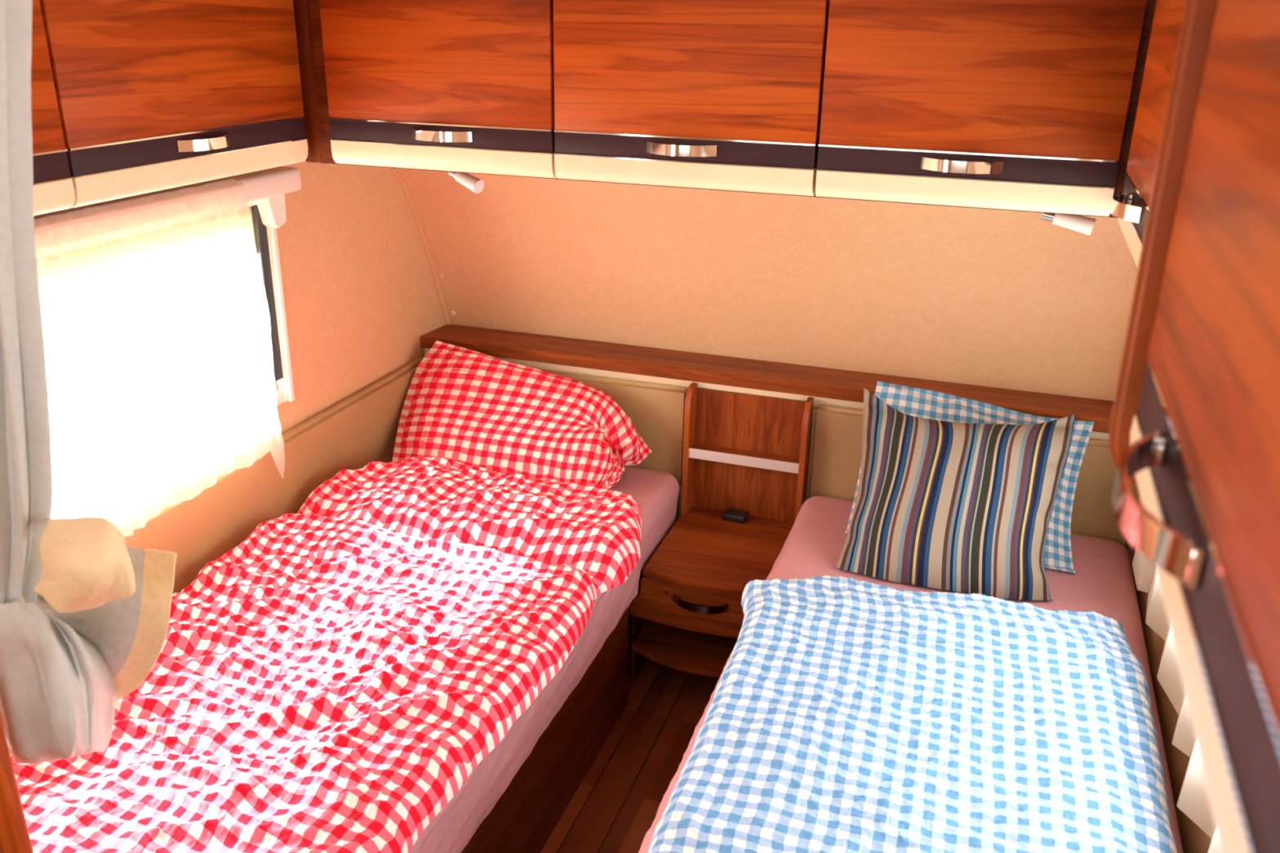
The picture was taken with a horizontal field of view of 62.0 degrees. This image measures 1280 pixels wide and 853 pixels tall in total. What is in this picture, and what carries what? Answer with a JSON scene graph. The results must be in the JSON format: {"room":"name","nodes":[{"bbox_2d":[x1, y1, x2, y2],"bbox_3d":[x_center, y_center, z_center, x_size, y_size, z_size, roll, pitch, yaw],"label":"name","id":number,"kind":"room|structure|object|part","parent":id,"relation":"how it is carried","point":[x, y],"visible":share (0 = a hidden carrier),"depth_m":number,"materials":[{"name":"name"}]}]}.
{"room":"camper van bedroom","nodes":[
{"label":"camper van bedroom","id":0,"kind":"room"},
{"bbox_2d":[275,160,445,434],"bbox_3d":[-1.493,0.423,1.221,0.035,1.970,5.300,8,22,17],"label":"wall","id":1,"kind":"structure","parent":0,"point":[360,292],"depth_m":2.97,"materials":[{"name":"beige paint"}]},
{"bbox_2d":[0,715,33,852],"bbox_3d":[-1.093,0.755,1.584,0.592,1.100,0.024,8,22,17],"label":"trim","id":2,"kind":"structure","parent":1,"relation":"attached to","point":[15,837],"depth_m":1.38,"materials":[{"name":"brown wood"}]},
{"bbox_2d":[31,0,75,215],"bbox_3d":[-1.124,-0.464,1.408,0.307,0.442,0.628,8,22,17],"label":"locker","id":3,"kind":"object","parent":1,"relation":"attached to","point":[53,186],"visible":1,"depth_m":1.65,"materials":[{"name":"brown wood"}]},
{"bbox_3d":[-1.024,-0.451,1.376,0.032,0.249,0.622,8,22,17],"label":"door","id":4,"kind":"part","parent":3,"relation":"part of","materials":[{"name":"brown wood"}]},
{"bbox_2d":[33,166,301,405],"bbox_3d":[-1.107,-0.121,2.075,0.105,0.584,1.428,8,22,17],"label":"window","id":5,"kind":"structure","parent":1,"relation":"in","point":[264,191],"depth_m":2.56,"materials":[{"name":"white plastic"}]},
{"bbox_2d":[34,178,284,537],"bbox_3d":[-1.074,-0.011,1.990,0.040,0.740,1.223,8,22,17],"label":"window blind","id":6,"kind":"object","parent":5,"relation":"hanging from","point":[156,317],"visible":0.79,"depth_m":2.18,"materials":[{"name":"white fabric"}]},
{"bbox_2d":[248,206,255,243],"bbox_3d":[-1.117,-0.285,2.021,0.006,0.145,1.234,8,22,17],"label":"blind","id":7,"kind":"object","parent":5,"relation":"attached to","point":[252,209],"depth_m":2.53,"materials":[{"name":"fabric"}]},
{"bbox_3d":[-1.116,-0.105,2.090,0.022,0.542,1.310,8,22,17],"label":"frame","id":8,"kind":"part","parent":5,"relation":"part of","materials":[{"name":"white plastic"}]},
{"bbox_3d":[-1.099,-0.086,2.092,0.014,0.506,1.286,8,22,17],"label":"blind rail","id":9,"kind":"part","parent":5,"relation":"part of","materials":[{"name":"white plastic"}]},
{"bbox_2d":[39,0,307,209],"bbox_3d":[-0.916,-0.682,1.974,0.307,0.442,0.655,8,22,17],"label":"locker","id":10,"kind":"object","parent":1,"relation":"attached to","point":[153,95],"visible":0.93,"depth_m":1.88,"materials":[{"name":"brown wood"}]},
{"bbox_3d":[-0.794,-0.525,1.970,0.033,0.020,0.138,8,22,17],"label":"handle","id":11,"kind":"part","parent":10,"relation":"part of","materials":[{"name":"silver metal"}]},
{"bbox_2d":[124,357,422,593],"bbox_3d":[-1.019,0.307,2.552,0.038,0.390,2.036,8,22,17],"label":"panel","id":12,"kind":"object","parent":1,"relation":"attached to","point":[361,429],"visible":0.14,"depth_m":2.74,"materials":[{"name":"beige"}]},
{"bbox_2d":[390,167,450,324],"bbox_3d":[-0.702,-0.609,3.213,0.016,0.748,0.452,8,22,17],"label":"trim","id":13,"kind":"structure","parent":1,"relation":"attached to","point":[395,171],"depth_m":3.32,"materials":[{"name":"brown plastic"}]},
{"bbox_2d":[540,608,719,852],"bbox_3d":[-0.461,1.500,1.258,2.280,0.030,5.300,8,22,17],"label":"floor","id":14,"kind":"structure","parent":0,"point":[613,809],"depth_m":2.80,"materials":[{"name":"brown wood"}]},
{"bbox_2d":[460,604,629,852],"bbox_3d":[-0.702,0.838,2.396,0.866,0.365,1.605,8,22,17],"label":"bed base","id":15,"kind":"object","parent":14,"relation":"on","point":[523,819],"visible":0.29,"depth_m":2.56,"materials":[{"name":"brown wood"}]},
{"bbox_2d":[408,465,679,852],"bbox_3d":[-0.583,0.497,2.482,0.869,0.191,2.005,8,22,17],"label":"mattress","id":16,"kind":"object","parent":15,"relation":"on","point":[656,493],"visible":0.15,"depth_m":2.33,"materials":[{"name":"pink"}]},
{"bbox_2d":[9,456,642,852],"bbox_3d":[-0.613,0.409,2.248,0.900,0.143,1.617,8,22,17],"label":"duvet","id":17,"kind":"object","parent":16,"relation":"on","point":[331,681],"visible":0.93,"depth_m":2.07,"materials":[{"name":"red fabric"}]},
{"bbox_2d":[391,340,652,488],"bbox_3d":[-0.361,-0.025,3.102,0.772,0.305,0.345,8,22,17],"label":"pillow","id":18,"kind":"object","parent":16,"relation":"on","point":[470,407],"visible":0.91,"depth_m":3.06,"materials":[{"name":"red fabric"}]},
{"bbox_2d":[629,382,813,682],"bbox_3d":[0.226,0.351,3.021,0.422,0.806,0.494,8,22,17],"label":"nightstand","id":19,"kind":"object","parent":14,"relation":"on","point":[750,453],"visible":0.81,"depth_m":3.08,"materials":[{"name":"brown wood"}]},
{"bbox_2d":[631,620,737,677],"bbox_3d":[0.223,0.592,3.129,0.396,0.018,0.470,8,22,17],"label":"shelf","id":20,"kind":"object","parent":19,"relation":"attached to","point":[690,651],"depth_m":3.01,"materials":[{"name":"brown wood"}]},
{"bbox_3d":[0.155,0.513,2.868,0.386,0.070,0.042,8,22,17],"label":"drawer","id":21,"kind":"part","parent":19,"relation":"part of","materials":[{"name":"brown wood"}]},
{"bbox_3d":[0.147,0.070,3.178,0.016,0.401,0.078,8,22,17],"label":"panel","id":22,"kind":"part","parent":19,"relation":"part of","materials":[{"name":"brown wood"}]},
{"bbox_3d":[0.174,0.458,2.855,0.359,0.042,0.018,8,22,17],"label":"rail","id":23,"kind":"part","parent":19,"relation":"part of","materials":[{"name":"brown wood"}]},
{"bbox_3d":[0.158,0.477,2.836,0.154,0.020,0.037,8,22,17],"label":"drawer handle","id":24,"kind":"part","parent":19,"relation":"part of","materials":[{"name":"brown metal"}]},
{"bbox_2d":[722,507,748,523],"bbox_3d":[0.285,0.266,3.189,0.070,0.022,0.050,8,22,17],"label":"box","id":25,"kind":"object","parent":19,"relation":"on","point":[729,514],"visible":1,"depth_m":3.17,"materials":[{"name":"black plastic"}]},
{"bbox_2d":[690,442,799,463],"bbox_3d":[0.310,0.088,3.124,0.328,0.018,0.056,8,22,17],"label":"niche shelf","id":26,"kind":"object","parent":19,"relation":"attached to","point":[723,452],"depth_m":3.12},
{"bbox_3d":[0.321,0.086,3.158,0.328,0.382,0.012,8,22,17],"label":"panel","id":27,"kind":"part","parent":19,"relation":"part of","materials":[{"name":"brown wood"}]},
{"bbox_3d":[0.473,0.116,3.076,0.016,0.401,0.078,8,22,17],"label":"panel","id":28,"kind":"part","parent":19,"relation":"part of","materials":[{"name":"brown wood"}]},
{"bbox_2d":[423,347,1142,608],"bbox_3d":[0.333,0.264,3.238,2.172,0.814,0.017,8,22,17],"label":"panel","id":29,"kind":"object","parent":14,"relation":"on","point":[646,379],"visible":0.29,"depth_m":3.16,"materials":[{"name":"beige wood"}]},
{"bbox_2d":[535,368,687,484],"bbox_3d":[-0.259,-0.024,3.317,0.850,0.312,0.028,8,22,17],"label":"headboard","id":30,"kind":"object","parent":29,"relation":"attached to","point":[656,411],"visible":0.3,"depth_m":3.20,"materials":[{"name":"beige"}]},
{"bbox_2d":[805,404,1140,549],"bbox_3d":[0.906,0.139,2.952,0.878,0.312,0.028,8,22,17],"label":"headboard","id":31,"kind":"object","parent":29,"relation":"attached to","point":[835,459],"visible":0.32,"depth_m":3.00,"materials":[{"name":"beige"}]},
{"bbox_3d":[0.514,1.008,2.015,0.906,0.365,1.605,8,22,17],"label":"bed base","id":32,"kind":"object","parent":14,"relation":"on","visible":0},
{"bbox_2d":[638,495,1183,852],"bbox_3d":[0.561,0.658,2.124,0.890,0.194,2.005,8,22,17],"label":"mattress","id":33,"kind":"object","parent":32,"relation":"on","point":[1103,584],"visible":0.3,"depth_m":2.62,"materials":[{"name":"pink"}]},
{"bbox_2d":[648,575,1177,852],"bbox_3d":[0.462,0.613,1.831,0.863,0.102,1.440,8,22,17],"label":"duvet","id":34,"kind":"object","parent":33,"relation":"on","point":[844,715],"visible":1,"depth_m":1.90,"materials":[{"name":"blue fabric"}]},
{"bbox_2d":[834,387,1075,601],"bbox_3d":[0.772,0.162,2.615,0.521,0.374,0.345,8,22,17],"label":"cushion","id":35,"kind":"object","parent":33,"relation":"on","point":[957,507],"visible":1,"depth_m":2.55,"materials":[{"name":"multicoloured fabric"}]},
{"bbox_2d":[844,381,1094,573],"bbox_3d":[0.854,0.117,2.766,0.577,0.350,0.276,8,22,17],"label":"pillow","id":36,"kind":"object","parent":33,"relation":"on","point":[910,401],"visible":0.26,"depth_m":2.78,"materials":[{"name":"blue fabric"}]},
{"bbox_2d":[396,168,1137,401],"bbox_3d":[0.293,-0.205,2.901,2.180,1.970,0.750,8,22,17],"label":"wall","id":37,"kind":"structure","parent":0,"point":[1002,299],"depth_m":3.00,"materials":[{"name":"beige paint"}]},
{"bbox_2d":[293,0,326,164],"bbox_3d":[-0.695,-0.783,2.245,0.052,0.444,0.034,8,22,17],"label":"trim","id":38,"kind":"structure","parent":37,"relation":"attached to","point":[301,7],"depth_m":2.25,"materials":[{"name":"brown wood"}]},
{"bbox_2d":[308,0,559,179],"bbox_3d":[-0.370,-0.789,2.272,0.554,0.442,0.432,8,22,17],"label":"locker","id":39,"kind":"object","parent":37,"relation":"attached to","point":[452,86],"visible":0.91,"depth_m":2.12,"materials":[{"name":"brown wood"}]},
{"bbox_3d":[-0.404,-0.731,2.117,0.504,0.249,0.032,8,22,17],"label":"door","id":40,"kind":"part","parent":39,"relation":"part of","materials":[{"name":"brown wood"}]},
{"bbox_3d":[-0.406,-0.584,2.139,0.138,0.020,0.033,8,22,17],"label":"handle","id":41,"kind":"part","parent":39,"relation":"part of","materials":[{"name":"silver metal"}]},
{"bbox_2d":[448,171,484,193],"bbox_3d":[-0.381,-0.539,2.321,0.086,0.056,0.031,14,25,30],"label":"light","id":42,"kind":"object","parent":39,"relation":"attached to","point":[473,184],"visible":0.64,"depth_m":2.31,"materials":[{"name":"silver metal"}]},
{"bbox_2d":[553,0,829,196],"bbox_3d":[0.136,-0.718,2.114,0.516,0.442,0.432,8,22,17],"label":"locker","id":43,"kind":"object","parent":37,"relation":"attached to","point":[713,95],"visible":1,"depth_m":1.96,"materials":[{"name":"brown wood"}]},
{"bbox_3d":[0.073,-0.517,1.989,0.138,0.020,0.033,8,22,17],"label":"handle","id":44,"kind":"part","parent":43,"relation":"part of","materials":[{"name":"silver metal"}]},
{"bbox_2d":[420,324,1114,433],"bbox_3d":[0.363,-0.141,3.153,2.178,0.070,0.191,8,22,17],"label":"shelf","id":45,"kind":"object","parent":37,"relation":"attached to","point":[788,378],"visible":0.65,"depth_m":3.13,"materials":[{"name":"brown wood"}]},
{"bbox_2d":[815,0,1156,217],"bbox_3d":[0.636,-0.648,1.957,0.540,0.442,0.432,8,22,17],"label":"locker","id":46,"kind":"object","parent":37,"relation":"attached to","point":[1020,105],"visible":1,"depth_m":1.81,"materials":[{"name":"brown wood"}]},
{"bbox_3d":[0.554,-0.450,1.838,0.138,0.020,0.033,8,22,17],"label":"handle","id":47,"kind":"part","parent":46,"relation":"part of","materials":[{"name":"silver metal"}]},
{"bbox_2d":[1041,213,1096,235],"bbox_3d":[0.788,-0.381,1.960,0.093,0.050,0.031,10,23,21],"label":"light","id":48,"kind":"object","parent":46,"relation":"attached to","point":[1084,224],"visible":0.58,"depth_m":1.95,"materials":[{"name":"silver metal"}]},
{"bbox_3d":[-0.429,-0.362,0.528,2.280,0.030,5.300,8,22,17],"label":"ceiling","id":49,"kind":"structure","parent":0,"visible":0},
{"bbox_2d":[0,0,177,764],"bbox_3d":[-0.794,-0.032,1.307,0.356,1.245,0.188,2,21,2],"label":"curtain","id":50,"kind":"object","parent":49,"relation":"hanging from","point":[85,613],"visible":1,"depth_m":1.36,"materials":[{"name":"grey fabric"}]},
{"bbox_3d":[0.602,0.716,0.565,0.035,1.970,5.300,8,22,17],"label":"wall","id":51,"kind":"structure","parent":0,"visible":0},
{"bbox_2d":[1110,0,1186,268],"bbox_3d":[0.772,-0.374,1.263,0.332,0.442,1.025,8,22,17],"label":"locker","id":52,"kind":"object","parent":51,"relation":"attached to","point":[1131,207],"visible":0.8,"depth_m":1.44,"materials":[{"name":"brown wood"}]},
{"bbox_3d":[0.670,-0.304,1.472,0.033,0.020,0.138,8,22,17],"label":"handle","id":53,"kind":"part","parent":52,"relation":"part of","materials":[{"name":"silver metal"}]},
{"bbox_3d":[0.642,-0.372,1.249,0.032,0.249,0.829,8,22,17],"label":"door","id":54,"kind":"part","parent":52,"relation":"part of","materials":[{"name":"brown wood"}]},
{"bbox_2d":[1130,546,1212,852],"bbox_3d":[1.023,0.578,1.964,0.032,0.380,1.936,8,22,17],"label":"panel","id":55,"kind":"object","parent":51,"relation":"attached to","point":[1193,839],"visible":0.09,"depth_m":2.09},
{"bbox_2d":[1109,0,1279,852],"bbox_3d":[0.414,-0.024,0.375,0.397,0.457,0.747,8,22,17],"label":"locker","id":56,"kind":"object","parent":51,"relation":"attached to","point":[1195,421],"visible":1,"depth_m":0.53,"materials":[{"name":"brown wood"}]},
{"bbox_3d":[0.278,0.038,0.581,0.033,0.020,0.167,8,22,17],"label":"handle","id":57,"kind":"part","parent":56,"relation":"part of","materials":[{"name":"silver metal"}]},
{"bbox_3d":[0.540,-0.147,0.694,0.381,0.457,0.018,8,22,17],"label":"panel","id":58,"kind":"part","parent":56,"relation":"part of","materials":[{"name":"brown wood"}]},
{"bbox_3d":[0.267,-0.047,0.402,0.032,0.249,0.709,8,22,17],"label":"door","id":59,"kind":"part","parent":56,"relation":"part of","materials":[{"name":"brown wood"}]},
{"bbox_3d":[0.998,0.191,1.661,0.066,0.752,1.522,8,22,17],"label":"window","id":60,"kind":"structure","parent":51,"relation":"in","visible":0},
{"bbox_2d":[1132,548,1220,852],"bbox_3d":[0.963,0.188,1.724,0.066,0.800,1.380,8,22,17],"label":"sheer curtain","id":61,"kind":"object","parent":60,"relation":"hanging from","point":[1193,801],"visible":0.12,"depth_m":1.95,"materials":[{"name":"white fabric"}]}
]}

